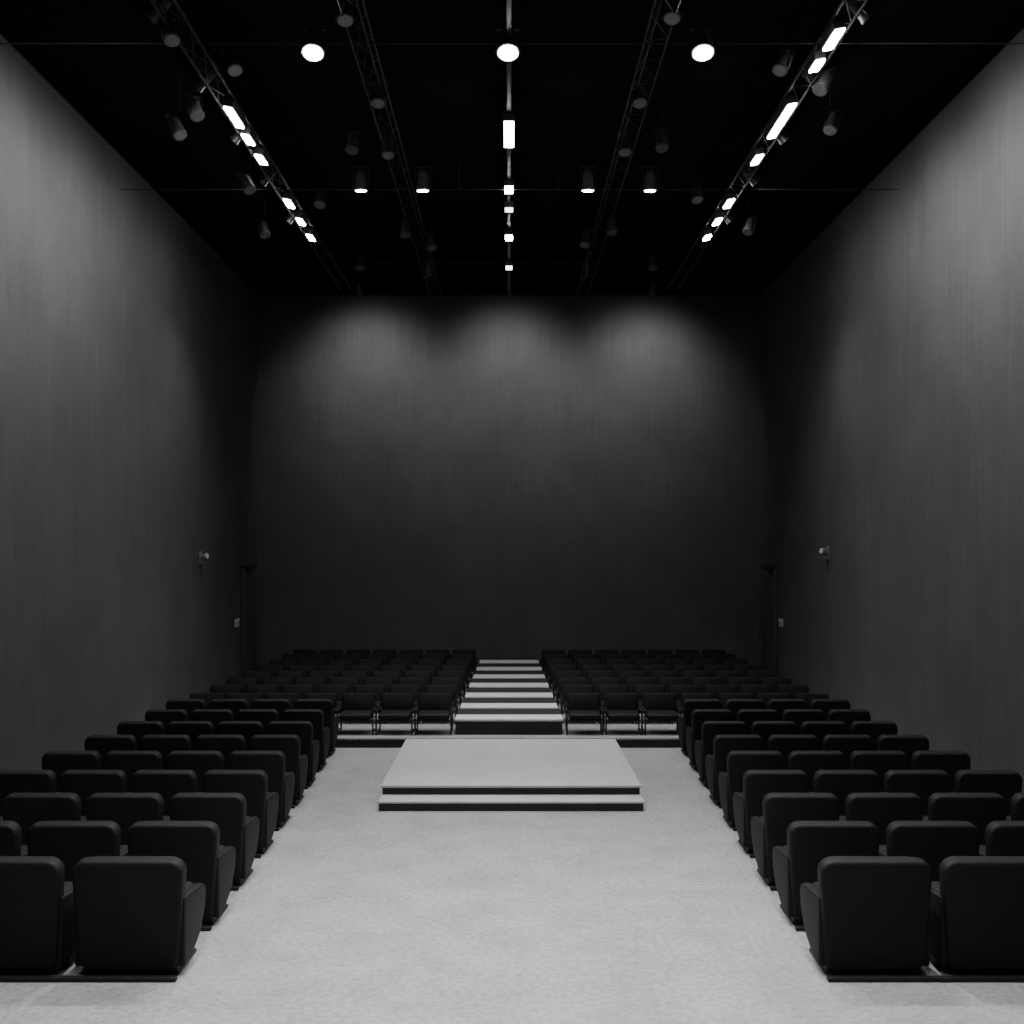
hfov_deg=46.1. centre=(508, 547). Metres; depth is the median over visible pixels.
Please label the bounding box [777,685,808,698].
chair
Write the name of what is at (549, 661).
chair
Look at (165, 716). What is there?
seat
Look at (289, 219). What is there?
light
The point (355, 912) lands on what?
floor
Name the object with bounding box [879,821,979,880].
seat
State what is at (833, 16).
lighting truss
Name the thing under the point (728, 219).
light
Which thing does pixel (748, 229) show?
lantern
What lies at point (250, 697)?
chair
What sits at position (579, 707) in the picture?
chair
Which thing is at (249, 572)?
door
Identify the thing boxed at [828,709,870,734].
seat
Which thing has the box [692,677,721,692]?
chair
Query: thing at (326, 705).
seat
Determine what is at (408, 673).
chair
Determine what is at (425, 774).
stage platform
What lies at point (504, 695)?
stairs
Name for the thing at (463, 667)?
chair
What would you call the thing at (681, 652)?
chair
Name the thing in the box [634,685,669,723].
chair
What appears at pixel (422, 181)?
spotlight
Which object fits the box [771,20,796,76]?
lantern
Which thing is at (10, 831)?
seat
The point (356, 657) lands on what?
chair
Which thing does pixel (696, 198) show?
lantern
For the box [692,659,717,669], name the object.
chair
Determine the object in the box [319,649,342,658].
chair
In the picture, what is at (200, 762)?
seat
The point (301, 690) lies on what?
chair
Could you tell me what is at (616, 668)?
chair
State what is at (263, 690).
chair
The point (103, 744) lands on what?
seat
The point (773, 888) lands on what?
rail
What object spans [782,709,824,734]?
seat
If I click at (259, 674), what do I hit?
chair
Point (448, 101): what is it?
ceiling
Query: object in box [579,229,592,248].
lantern
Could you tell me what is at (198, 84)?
light
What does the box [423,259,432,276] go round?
light
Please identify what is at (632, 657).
chair
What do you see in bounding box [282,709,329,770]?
seat
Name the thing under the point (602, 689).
chair
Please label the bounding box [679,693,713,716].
chair
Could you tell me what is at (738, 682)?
chair
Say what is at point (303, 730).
seat
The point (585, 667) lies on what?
chair
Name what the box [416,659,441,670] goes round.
chair
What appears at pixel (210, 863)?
seat
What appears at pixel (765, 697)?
chair
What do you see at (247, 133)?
batten
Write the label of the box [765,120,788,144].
light
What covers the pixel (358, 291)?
light
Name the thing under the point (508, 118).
batten
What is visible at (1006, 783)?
seat
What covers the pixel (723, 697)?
chair
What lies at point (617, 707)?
chair
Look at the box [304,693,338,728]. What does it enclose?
chair
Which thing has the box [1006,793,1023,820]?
seat
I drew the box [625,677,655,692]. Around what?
chair
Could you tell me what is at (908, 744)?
seat
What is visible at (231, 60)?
lantern
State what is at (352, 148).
lantern
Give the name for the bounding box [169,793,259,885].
seat
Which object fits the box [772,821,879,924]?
seat
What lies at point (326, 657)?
chair
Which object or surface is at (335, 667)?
chair
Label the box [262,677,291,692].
chair
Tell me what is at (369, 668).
chair
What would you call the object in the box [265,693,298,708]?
chair
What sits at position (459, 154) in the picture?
pipe
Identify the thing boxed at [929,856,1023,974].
seat
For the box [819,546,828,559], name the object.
fixture
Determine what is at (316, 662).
chair
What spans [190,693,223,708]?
chair
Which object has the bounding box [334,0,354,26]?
lantern
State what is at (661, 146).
lantern
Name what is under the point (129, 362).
wall
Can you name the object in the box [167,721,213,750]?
seat
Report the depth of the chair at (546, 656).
21.02 m
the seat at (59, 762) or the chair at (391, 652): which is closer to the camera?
the seat at (59, 762)
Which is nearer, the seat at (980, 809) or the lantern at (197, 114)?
the seat at (980, 809)
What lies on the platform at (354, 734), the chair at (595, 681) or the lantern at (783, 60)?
the chair at (595, 681)
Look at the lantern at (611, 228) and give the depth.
16.38 m
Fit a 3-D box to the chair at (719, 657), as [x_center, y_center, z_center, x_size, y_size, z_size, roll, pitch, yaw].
[3.751,2.091,20.845,0.479,0.475,0.469,0,0,-1]
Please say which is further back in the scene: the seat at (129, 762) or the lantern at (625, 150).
the lantern at (625, 150)
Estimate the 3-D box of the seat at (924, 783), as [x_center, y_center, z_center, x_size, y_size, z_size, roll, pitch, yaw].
[3.255,2.111,9.835,0.513,0.676,0.600,0,0,-1]
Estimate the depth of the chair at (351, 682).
17.23 m
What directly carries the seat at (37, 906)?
on the floor
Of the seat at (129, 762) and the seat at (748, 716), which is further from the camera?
the seat at (748, 716)
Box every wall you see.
[0,34,258,769]
[259,295,758,671]
[759,28,1023,792]
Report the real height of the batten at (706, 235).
0.136 m
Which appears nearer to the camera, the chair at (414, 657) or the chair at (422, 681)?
the chair at (422, 681)
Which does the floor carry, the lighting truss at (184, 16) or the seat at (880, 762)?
the seat at (880, 762)
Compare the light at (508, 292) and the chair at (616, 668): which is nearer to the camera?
the chair at (616, 668)
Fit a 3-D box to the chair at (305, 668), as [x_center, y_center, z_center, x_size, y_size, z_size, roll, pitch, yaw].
[-3.302,2.091,18.954,0.479,0.475,0.469,0,0,1]
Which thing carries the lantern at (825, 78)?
hanging from the ceiling
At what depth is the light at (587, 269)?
19.30 m
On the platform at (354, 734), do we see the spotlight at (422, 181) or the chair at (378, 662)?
the chair at (378, 662)
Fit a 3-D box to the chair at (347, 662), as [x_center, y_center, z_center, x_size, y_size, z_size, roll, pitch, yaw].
[-2.797,2.091,19.899,0.479,0.475,0.469,0,0,0]
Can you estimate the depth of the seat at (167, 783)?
9.54 m
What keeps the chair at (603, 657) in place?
on the platform at (354, 734)
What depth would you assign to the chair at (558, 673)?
18.18 m
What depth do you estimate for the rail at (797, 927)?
7.69 m
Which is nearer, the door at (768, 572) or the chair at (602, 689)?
the chair at (602, 689)
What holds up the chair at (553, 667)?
on the platform at (354, 734)
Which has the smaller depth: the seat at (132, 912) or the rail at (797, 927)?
the seat at (132, 912)
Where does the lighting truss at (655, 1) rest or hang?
hanging from the ceiling
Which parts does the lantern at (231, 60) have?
drop rod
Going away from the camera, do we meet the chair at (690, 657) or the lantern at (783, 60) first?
the lantern at (783, 60)
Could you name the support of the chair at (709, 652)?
on the platform at (354, 734)
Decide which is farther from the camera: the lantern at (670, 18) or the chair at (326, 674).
the chair at (326, 674)
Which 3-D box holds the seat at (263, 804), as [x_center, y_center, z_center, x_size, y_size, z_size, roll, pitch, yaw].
[-2.182,2.111,9.835,0.513,0.676,0.600,0,0,1]
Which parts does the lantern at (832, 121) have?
drop rod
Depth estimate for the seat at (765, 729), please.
12.26 m
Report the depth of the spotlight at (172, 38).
10.18 m
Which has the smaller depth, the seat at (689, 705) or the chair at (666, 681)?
the seat at (689, 705)
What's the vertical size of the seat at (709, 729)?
0.676 m
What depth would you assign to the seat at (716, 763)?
11.36 m
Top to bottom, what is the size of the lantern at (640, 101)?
0.382 m
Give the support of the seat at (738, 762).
on the floor
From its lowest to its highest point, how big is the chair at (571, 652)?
0.475 m
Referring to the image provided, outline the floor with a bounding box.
[0,748,1023,1023]
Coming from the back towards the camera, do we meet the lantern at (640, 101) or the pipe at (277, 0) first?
the lantern at (640, 101)
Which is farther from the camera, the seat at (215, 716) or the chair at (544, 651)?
the chair at (544, 651)
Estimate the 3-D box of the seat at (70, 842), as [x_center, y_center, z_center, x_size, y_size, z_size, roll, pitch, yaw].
[-2.815,2.111,8.025,0.586,0.676,0.600,0,0,0]
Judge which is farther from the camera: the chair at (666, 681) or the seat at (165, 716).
the chair at (666, 681)
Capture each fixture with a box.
[199,551,208,563]
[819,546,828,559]
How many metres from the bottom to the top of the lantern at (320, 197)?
0.382 m
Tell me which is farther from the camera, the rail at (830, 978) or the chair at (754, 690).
the chair at (754, 690)
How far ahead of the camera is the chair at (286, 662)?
20.07 m
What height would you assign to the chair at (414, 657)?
0.475 m
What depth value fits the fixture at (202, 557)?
18.24 m
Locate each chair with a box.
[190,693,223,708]
[210,685,241,698]
[227,677,256,692]
[227,693,260,708]
[243,670,271,684]
[246,685,277,698]
[257,664,284,676]
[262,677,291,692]
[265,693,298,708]
[270,659,295,669]
[275,670,303,684]
[282,654,306,663]
[282,685,313,698]
[288,664,314,676]
[293,649,316,658]
[295,677,324,692]
[299,659,324,669]
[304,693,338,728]
[308,670,335,684]
[309,654,333,663]
[317,685,348,723]
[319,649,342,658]
[319,664,345,676]
[329,659,354,669]
[329,677,358,692]
[335,693,376,734]
[338,654,362,663]
[339,670,367,684]
[347,649,369,658]
[348,685,384,723]
[349,664,376,676]
[358,659,383,669]
[363,677,392,692]
[365,654,389,663]
[371,670,399,684]
[373,649,395,658]
[375,693,415,734]
[380,664,406,676]
[385,685,420,723]
[387,659,412,669]
[393,654,417,663]
[397,677,426,692]
[400,649,422,658]
[403,670,431,684]
[410,664,436,676]
[414,693,453,734]
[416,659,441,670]
[421,654,445,664]
[422,685,458,723]
[426,649,448,658]
[431,677,461,708]
[436,670,465,697]
[440,664,468,687]
[445,659,471,680]
[449,654,474,674]
[452,649,476,670]
[540,649,564,670]
[543,654,568,674]
[545,659,571,680]
[548,664,576,687]
[552,670,581,697]
[556,677,586,708]
[560,685,595,723]
[565,693,603,734]
[568,649,591,663]
[572,654,596,664]
[576,659,601,670]
[581,664,607,676]
[586,670,614,684]
[591,677,620,692]
[595,649,618,658]
[597,685,632,723]
[600,654,624,664]
[603,693,642,734]
[606,659,630,669]
[612,664,638,676]
[618,670,645,684]
[622,649,644,658]
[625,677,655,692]
[627,654,651,663]
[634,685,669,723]
[635,659,659,669]
[641,693,682,734]
[642,664,668,676]
[648,649,671,658]
[650,670,678,684]
[655,654,679,663]
[659,677,688,692]
[664,659,689,669]
[669,685,699,723]
[673,664,699,676]
[675,649,698,658]
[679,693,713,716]
[682,670,709,684]
[683,654,707,663]
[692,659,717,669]
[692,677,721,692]
[702,649,725,658]
[703,664,729,676]
[705,685,736,698]
[711,654,735,663]
[715,670,742,684]
[719,693,752,708]
[722,659,747,669]
[727,677,756,692]
[733,664,759,676]
[741,685,772,698]
[747,670,775,684]
[757,693,790,708]
[761,677,790,692]
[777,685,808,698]
[795,693,828,708]
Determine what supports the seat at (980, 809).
on the floor
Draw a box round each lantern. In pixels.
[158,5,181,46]
[164,81,187,140]
[184,71,205,121]
[218,20,243,76]
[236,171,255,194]
[255,219,270,238]
[313,188,327,208]
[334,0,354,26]
[344,109,360,154]
[354,253,366,270]
[370,68,387,108]
[380,136,396,159]
[399,219,411,238]
[423,232,437,251]
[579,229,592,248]
[605,216,617,235]
[616,133,632,156]
[630,68,647,108]
[646,253,658,270]
[653,106,669,152]
[662,0,682,24]
[689,183,703,203]
[742,215,757,235]
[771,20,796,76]
[812,30,837,96]
[822,87,843,135]
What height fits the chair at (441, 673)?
0.475 m
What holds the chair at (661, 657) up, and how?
on the platform at (354, 734)
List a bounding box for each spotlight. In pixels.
[300,28,327,61]
[353,166,368,191]
[415,166,430,191]
[495,28,520,61]
[580,166,595,191]
[642,166,657,191]
[688,28,715,61]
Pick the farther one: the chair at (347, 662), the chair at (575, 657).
the chair at (575, 657)
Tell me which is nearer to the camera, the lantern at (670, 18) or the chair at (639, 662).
the lantern at (670, 18)
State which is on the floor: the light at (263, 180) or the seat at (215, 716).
the seat at (215, 716)
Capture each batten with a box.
[223,98,246,128]
[240,127,256,145]
[254,147,269,165]
[283,192,296,208]
[295,212,306,225]
[306,228,316,241]
[503,113,514,147]
[504,179,513,193]
[504,201,513,211]
[505,229,512,240]
[505,261,512,269]
[701,229,711,240]
[711,212,722,225]
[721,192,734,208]
[748,147,763,165]
[765,95,796,138]
[806,50,825,72]
[820,18,845,50]
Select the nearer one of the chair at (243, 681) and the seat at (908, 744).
the seat at (908, 744)
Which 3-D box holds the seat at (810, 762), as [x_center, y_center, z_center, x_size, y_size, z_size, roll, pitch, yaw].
[2.687,2.111,10.740,0.491,0.676,0.600,0,0,-1]
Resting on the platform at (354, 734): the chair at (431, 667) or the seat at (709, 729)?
the chair at (431, 667)
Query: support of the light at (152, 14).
hanging from the lighting truss at (184, 16)
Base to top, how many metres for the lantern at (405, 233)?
0.482 m
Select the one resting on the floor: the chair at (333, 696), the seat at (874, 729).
the seat at (874, 729)
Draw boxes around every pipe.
[0,0,1023,43]
[120,154,897,189]
[202,263,815,263]
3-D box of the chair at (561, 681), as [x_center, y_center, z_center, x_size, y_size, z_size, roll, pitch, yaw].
[0.908,2.091,17.065,0.479,0.475,0.469,0,0,0]
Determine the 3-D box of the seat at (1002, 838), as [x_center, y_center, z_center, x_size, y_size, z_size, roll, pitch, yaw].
[3.387,2.111,8.025,0.586,0.676,0.600,0,0,0]
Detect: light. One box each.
[145,0,176,24]
[192,64,219,92]
[229,120,252,144]
[258,166,278,186]
[284,206,302,224]
[354,281,363,295]
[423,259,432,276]
[505,281,512,295]
[582,259,591,276]
[648,281,657,295]
[715,206,733,224]
[739,166,759,186]
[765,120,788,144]
[798,64,816,87]
[841,0,872,24]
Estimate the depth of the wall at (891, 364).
13.98 m
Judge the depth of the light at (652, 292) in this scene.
20.82 m
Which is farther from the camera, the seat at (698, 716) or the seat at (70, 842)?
the seat at (698, 716)
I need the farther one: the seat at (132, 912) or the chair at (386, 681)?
the chair at (386, 681)
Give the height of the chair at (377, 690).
0.475 m
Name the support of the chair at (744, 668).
on the platform at (354, 734)
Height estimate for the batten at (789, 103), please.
0.136 m
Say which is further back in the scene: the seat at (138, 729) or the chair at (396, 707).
the chair at (396, 707)
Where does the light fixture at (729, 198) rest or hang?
attached to the lighting truss at (833, 16)
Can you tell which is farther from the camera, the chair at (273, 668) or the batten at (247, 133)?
the chair at (273, 668)
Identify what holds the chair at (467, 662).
on the platform at (354, 734)
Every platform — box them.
[335,672,682,747]
[378,739,643,810]
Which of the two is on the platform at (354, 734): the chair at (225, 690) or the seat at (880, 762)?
the chair at (225, 690)
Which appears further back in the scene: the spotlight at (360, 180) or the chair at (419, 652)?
the chair at (419, 652)
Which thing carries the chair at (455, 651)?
on the platform at (354, 734)
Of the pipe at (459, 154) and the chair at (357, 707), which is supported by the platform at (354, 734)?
the chair at (357, 707)
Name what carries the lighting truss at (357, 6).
hanging from the ceiling
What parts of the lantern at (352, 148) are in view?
drop rod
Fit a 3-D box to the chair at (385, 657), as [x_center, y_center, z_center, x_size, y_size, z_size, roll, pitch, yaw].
[-2.295,2.091,20.845,0.479,0.475,0.469,0,0,0]
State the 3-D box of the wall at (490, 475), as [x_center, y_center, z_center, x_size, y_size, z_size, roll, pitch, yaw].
[0.000,-1.150,22.700,9.800,7.200,0.200,0,0,0]
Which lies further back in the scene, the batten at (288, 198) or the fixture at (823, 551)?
the fixture at (823, 551)
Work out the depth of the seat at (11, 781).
9.54 m
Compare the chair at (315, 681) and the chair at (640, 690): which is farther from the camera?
the chair at (315, 681)
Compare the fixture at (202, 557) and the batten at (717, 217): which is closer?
the batten at (717, 217)
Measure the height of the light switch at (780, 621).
0.140 m
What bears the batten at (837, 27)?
attached to the lighting truss at (833, 16)
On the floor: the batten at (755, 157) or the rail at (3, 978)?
the rail at (3, 978)
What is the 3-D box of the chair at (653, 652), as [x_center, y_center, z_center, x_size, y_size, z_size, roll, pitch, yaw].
[2.763,2.091,21.790,0.479,0.475,0.469,0,0,0]
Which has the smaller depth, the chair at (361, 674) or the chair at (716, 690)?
the chair at (716, 690)
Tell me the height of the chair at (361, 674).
0.475 m
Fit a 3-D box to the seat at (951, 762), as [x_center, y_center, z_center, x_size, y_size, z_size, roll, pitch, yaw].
[3.771,2.111,10.740,0.491,0.676,0.600,0,0,0]
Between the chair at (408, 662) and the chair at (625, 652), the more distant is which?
the chair at (625, 652)
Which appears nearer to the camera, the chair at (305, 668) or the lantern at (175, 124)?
the lantern at (175, 124)
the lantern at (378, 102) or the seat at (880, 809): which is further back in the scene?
the lantern at (378, 102)
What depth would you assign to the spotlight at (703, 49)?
10.38 m
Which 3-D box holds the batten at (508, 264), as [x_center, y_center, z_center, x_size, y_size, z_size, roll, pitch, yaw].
[0.000,-4.356,18.475,0.120,0.128,0.220,0,0,0]
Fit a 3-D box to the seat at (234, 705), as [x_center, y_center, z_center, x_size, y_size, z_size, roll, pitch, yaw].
[-3.290,2.111,14.360,0.454,0.676,0.600,0,0,0]
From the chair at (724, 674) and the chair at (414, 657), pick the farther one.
the chair at (414, 657)
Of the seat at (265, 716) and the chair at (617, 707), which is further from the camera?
the chair at (617, 707)
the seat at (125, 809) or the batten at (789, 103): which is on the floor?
the seat at (125, 809)
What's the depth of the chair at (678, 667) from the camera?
19.13 m
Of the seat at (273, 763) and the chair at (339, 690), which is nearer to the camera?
the seat at (273, 763)
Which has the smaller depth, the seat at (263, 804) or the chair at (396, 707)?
the seat at (263, 804)
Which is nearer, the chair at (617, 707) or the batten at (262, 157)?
the batten at (262, 157)
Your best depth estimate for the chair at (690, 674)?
18.18 m
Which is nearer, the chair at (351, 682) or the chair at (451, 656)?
the chair at (351, 682)
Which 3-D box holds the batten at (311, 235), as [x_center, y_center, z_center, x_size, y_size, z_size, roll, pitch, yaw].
[-2.740,-4.353,16.687,0.115,0.136,0.320,0,0,0]
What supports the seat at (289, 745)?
on the floor
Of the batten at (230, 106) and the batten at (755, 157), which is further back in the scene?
the batten at (755, 157)
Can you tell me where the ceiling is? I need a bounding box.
[0,0,1023,294]
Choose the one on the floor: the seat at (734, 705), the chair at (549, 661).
the seat at (734, 705)
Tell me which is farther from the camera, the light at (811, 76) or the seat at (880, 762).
the light at (811, 76)
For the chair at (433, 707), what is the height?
0.475 m
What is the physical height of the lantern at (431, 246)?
0.483 m
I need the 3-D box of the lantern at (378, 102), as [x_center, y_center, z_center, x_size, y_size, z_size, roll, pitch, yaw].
[-1.295,-4.555,11.931,0.170,0.382,0.201,0,0,0]
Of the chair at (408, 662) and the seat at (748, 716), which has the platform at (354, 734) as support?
the chair at (408, 662)
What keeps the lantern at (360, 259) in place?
hanging from the ceiling
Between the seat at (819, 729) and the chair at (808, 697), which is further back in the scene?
the chair at (808, 697)
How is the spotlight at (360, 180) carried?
attached to the pipe at (459, 154)
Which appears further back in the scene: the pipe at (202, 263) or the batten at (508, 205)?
the pipe at (202, 263)
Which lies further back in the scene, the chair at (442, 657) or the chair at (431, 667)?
the chair at (442, 657)
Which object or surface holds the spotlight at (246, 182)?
hanging from the ceiling
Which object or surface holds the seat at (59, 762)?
on the floor
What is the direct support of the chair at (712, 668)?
on the platform at (354, 734)
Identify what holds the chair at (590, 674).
on the platform at (354, 734)
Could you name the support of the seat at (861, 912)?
on the floor
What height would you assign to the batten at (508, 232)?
0.128 m
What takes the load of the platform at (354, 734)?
on the floor
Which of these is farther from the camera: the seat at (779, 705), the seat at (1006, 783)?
the seat at (779, 705)
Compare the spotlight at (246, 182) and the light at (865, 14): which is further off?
the spotlight at (246, 182)
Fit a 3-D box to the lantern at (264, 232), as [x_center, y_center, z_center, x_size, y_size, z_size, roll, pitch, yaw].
[-3.375,-4.504,16.565,0.170,0.485,0.214,0,0,-31]
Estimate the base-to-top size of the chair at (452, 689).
0.475 m
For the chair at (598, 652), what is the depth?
21.96 m
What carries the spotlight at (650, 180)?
attached to the pipe at (459, 154)
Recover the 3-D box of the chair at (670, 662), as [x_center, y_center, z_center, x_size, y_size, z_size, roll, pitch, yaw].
[2.802,2.091,19.899,0.479,0.475,0.469,0,0,1]
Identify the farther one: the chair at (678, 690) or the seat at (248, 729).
the chair at (678, 690)
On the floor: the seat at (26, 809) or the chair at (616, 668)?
the seat at (26, 809)
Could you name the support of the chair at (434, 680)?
on the platform at (354, 734)
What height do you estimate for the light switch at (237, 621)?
0.140 m
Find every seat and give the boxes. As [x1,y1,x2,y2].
[0,770,59,815]
[0,821,27,855]
[0,856,74,974]
[2,793,85,844]
[26,821,127,880]
[41,751,100,791]
[59,770,130,815]
[72,856,205,974]
[84,735,136,769]
[85,793,169,844]
[104,751,161,791]
[117,721,163,750]
[127,821,235,924]
[131,770,202,815]
[139,735,190,769]
[145,709,187,734]
[166,699,205,720]
[166,751,223,791]
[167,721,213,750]
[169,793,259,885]
[190,709,232,734]
[194,735,245,769]
[202,770,278,853]
[209,699,248,720]
[217,721,263,750]
[228,751,294,827]
[236,709,278,734]
[249,735,307,805]
[251,699,290,720]
[267,721,319,786]
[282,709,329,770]
[294,699,338,755]
[678,699,721,755]
[686,709,733,769]
[695,721,747,786]
[705,735,763,805]
[718,751,783,827]
[725,699,764,720]
[733,770,808,853]
[737,709,778,734]
[751,721,797,750]
[751,793,839,885]
[768,699,807,720]
[768,735,818,769]
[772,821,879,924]
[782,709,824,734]
[788,751,845,791]
[800,856,931,974]
[801,721,847,750]
[808,770,879,815]
[810,699,849,720]
[822,735,873,769]
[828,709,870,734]
[839,793,923,844]
[850,721,897,750]
[850,751,908,791]
[877,735,928,769]
[879,770,950,815]
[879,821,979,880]
[911,751,970,791]
[922,793,1006,844]
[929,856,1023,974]
[950,770,1021,815]
[979,821,1023,855]
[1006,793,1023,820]
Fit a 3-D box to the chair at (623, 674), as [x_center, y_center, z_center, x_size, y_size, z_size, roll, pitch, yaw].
[1.863,2.091,18.010,0.479,0.475,0.469,0,0,0]
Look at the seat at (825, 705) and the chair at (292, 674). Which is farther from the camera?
the chair at (292, 674)
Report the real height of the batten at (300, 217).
0.136 m
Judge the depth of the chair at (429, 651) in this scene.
21.96 m
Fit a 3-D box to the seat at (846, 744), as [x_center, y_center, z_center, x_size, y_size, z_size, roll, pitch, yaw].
[3.215,2.111,11.645,0.472,0.676,0.600,0,0,0]
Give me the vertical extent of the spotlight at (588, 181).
0.297 m
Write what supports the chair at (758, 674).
on the platform at (354, 734)
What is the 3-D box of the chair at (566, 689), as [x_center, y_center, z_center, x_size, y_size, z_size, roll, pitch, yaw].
[0.928,2.091,16.119,0.479,0.475,0.469,0,0,1]
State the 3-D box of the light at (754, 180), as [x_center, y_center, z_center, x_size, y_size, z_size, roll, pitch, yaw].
[2.903,-4.483,14.500,0.246,0.253,0.150,0,0,0]
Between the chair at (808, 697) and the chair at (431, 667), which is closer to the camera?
the chair at (808, 697)
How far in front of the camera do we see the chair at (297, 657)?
21.02 m
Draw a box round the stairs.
[455,657,562,734]
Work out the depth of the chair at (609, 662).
20.07 m
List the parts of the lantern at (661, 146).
drop rod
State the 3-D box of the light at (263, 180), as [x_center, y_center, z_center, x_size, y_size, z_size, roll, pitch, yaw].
[-2.903,-4.483,14.500,0.246,0.253,0.150,0,0,0]
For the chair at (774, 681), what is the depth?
17.23 m
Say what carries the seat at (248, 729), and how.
on the floor
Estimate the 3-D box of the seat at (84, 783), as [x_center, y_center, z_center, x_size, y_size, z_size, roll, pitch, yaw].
[-3.314,2.111,9.835,0.513,0.676,0.600,0,0,0]
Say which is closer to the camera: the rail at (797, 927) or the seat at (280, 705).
the rail at (797, 927)
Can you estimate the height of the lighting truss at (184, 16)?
0.358 m
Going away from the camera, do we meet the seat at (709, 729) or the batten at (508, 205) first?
the seat at (709, 729)
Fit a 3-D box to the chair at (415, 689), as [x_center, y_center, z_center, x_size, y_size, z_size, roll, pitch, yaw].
[-1.413,2.091,16.119,0.479,0.475,0.469,0,0,0]
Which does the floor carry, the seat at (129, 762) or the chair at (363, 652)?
the seat at (129, 762)
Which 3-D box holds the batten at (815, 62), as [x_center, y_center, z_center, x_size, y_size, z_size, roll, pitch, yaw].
[2.740,-4.353,10.732,0.115,0.136,0.270,0,0,0]
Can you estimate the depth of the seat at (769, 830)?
8.64 m
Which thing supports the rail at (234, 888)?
on the floor
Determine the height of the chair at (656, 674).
0.475 m
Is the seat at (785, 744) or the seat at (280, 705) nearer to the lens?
the seat at (785, 744)
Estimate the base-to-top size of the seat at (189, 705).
0.676 m
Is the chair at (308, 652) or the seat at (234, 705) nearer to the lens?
the seat at (234, 705)
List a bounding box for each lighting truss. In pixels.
[150,0,351,289]
[337,0,441,294]
[576,0,680,294]
[666,0,867,289]
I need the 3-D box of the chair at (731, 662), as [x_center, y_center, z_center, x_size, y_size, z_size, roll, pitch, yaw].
[3.772,2.091,19.900,0.479,0.475,0.469,0,0,0]
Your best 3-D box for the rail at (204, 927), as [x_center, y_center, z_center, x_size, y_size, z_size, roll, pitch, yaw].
[-2.825,2.437,7.710,1.835,0.024,0.050,0,0,0]
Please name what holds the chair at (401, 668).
on the platform at (354, 734)
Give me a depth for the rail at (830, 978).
6.78 m
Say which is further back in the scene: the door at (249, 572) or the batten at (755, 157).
the door at (249, 572)
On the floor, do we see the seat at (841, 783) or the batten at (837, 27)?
the seat at (841, 783)
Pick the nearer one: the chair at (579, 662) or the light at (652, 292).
the chair at (579, 662)
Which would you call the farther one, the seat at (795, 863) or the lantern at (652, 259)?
the lantern at (652, 259)
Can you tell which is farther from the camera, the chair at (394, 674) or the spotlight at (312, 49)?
the chair at (394, 674)
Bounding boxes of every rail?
[0,975,177,981]
[200,925,211,930]
[231,886,238,890]
[770,886,776,890]
[795,925,804,930]
[826,975,1023,981]
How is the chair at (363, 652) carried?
on the platform at (354, 734)
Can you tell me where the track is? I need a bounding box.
[506,0,511,289]
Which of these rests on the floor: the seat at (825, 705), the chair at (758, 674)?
the seat at (825, 705)
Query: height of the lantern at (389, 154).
0.382 m
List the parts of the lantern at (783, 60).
drop rod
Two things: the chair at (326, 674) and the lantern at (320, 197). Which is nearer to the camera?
the lantern at (320, 197)
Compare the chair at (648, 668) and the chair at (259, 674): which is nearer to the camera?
the chair at (259, 674)
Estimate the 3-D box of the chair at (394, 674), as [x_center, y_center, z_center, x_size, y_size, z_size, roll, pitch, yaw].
[-1.865,2.091,18.009,0.479,0.475,0.469,0,0,-1]
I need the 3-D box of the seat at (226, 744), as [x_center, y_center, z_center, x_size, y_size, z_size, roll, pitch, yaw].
[-2.737,2.111,11.645,0.472,0.676,0.600,0,0,0]
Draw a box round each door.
[242,564,256,676]
[761,564,776,676]
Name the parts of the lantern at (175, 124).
drop rod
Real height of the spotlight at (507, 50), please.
0.304 m
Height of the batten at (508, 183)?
0.128 m
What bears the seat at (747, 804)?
on the floor
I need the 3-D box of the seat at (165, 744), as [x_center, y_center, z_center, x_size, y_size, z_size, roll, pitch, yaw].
[-3.260,2.111,11.645,0.472,0.676,0.600,0,0,-1]
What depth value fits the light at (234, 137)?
12.96 m
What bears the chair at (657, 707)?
on the platform at (354, 734)
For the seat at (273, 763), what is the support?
on the floor
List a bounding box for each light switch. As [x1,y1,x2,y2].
[235,618,239,626]
[778,618,782,626]
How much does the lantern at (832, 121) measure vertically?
0.487 m
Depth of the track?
11.83 m

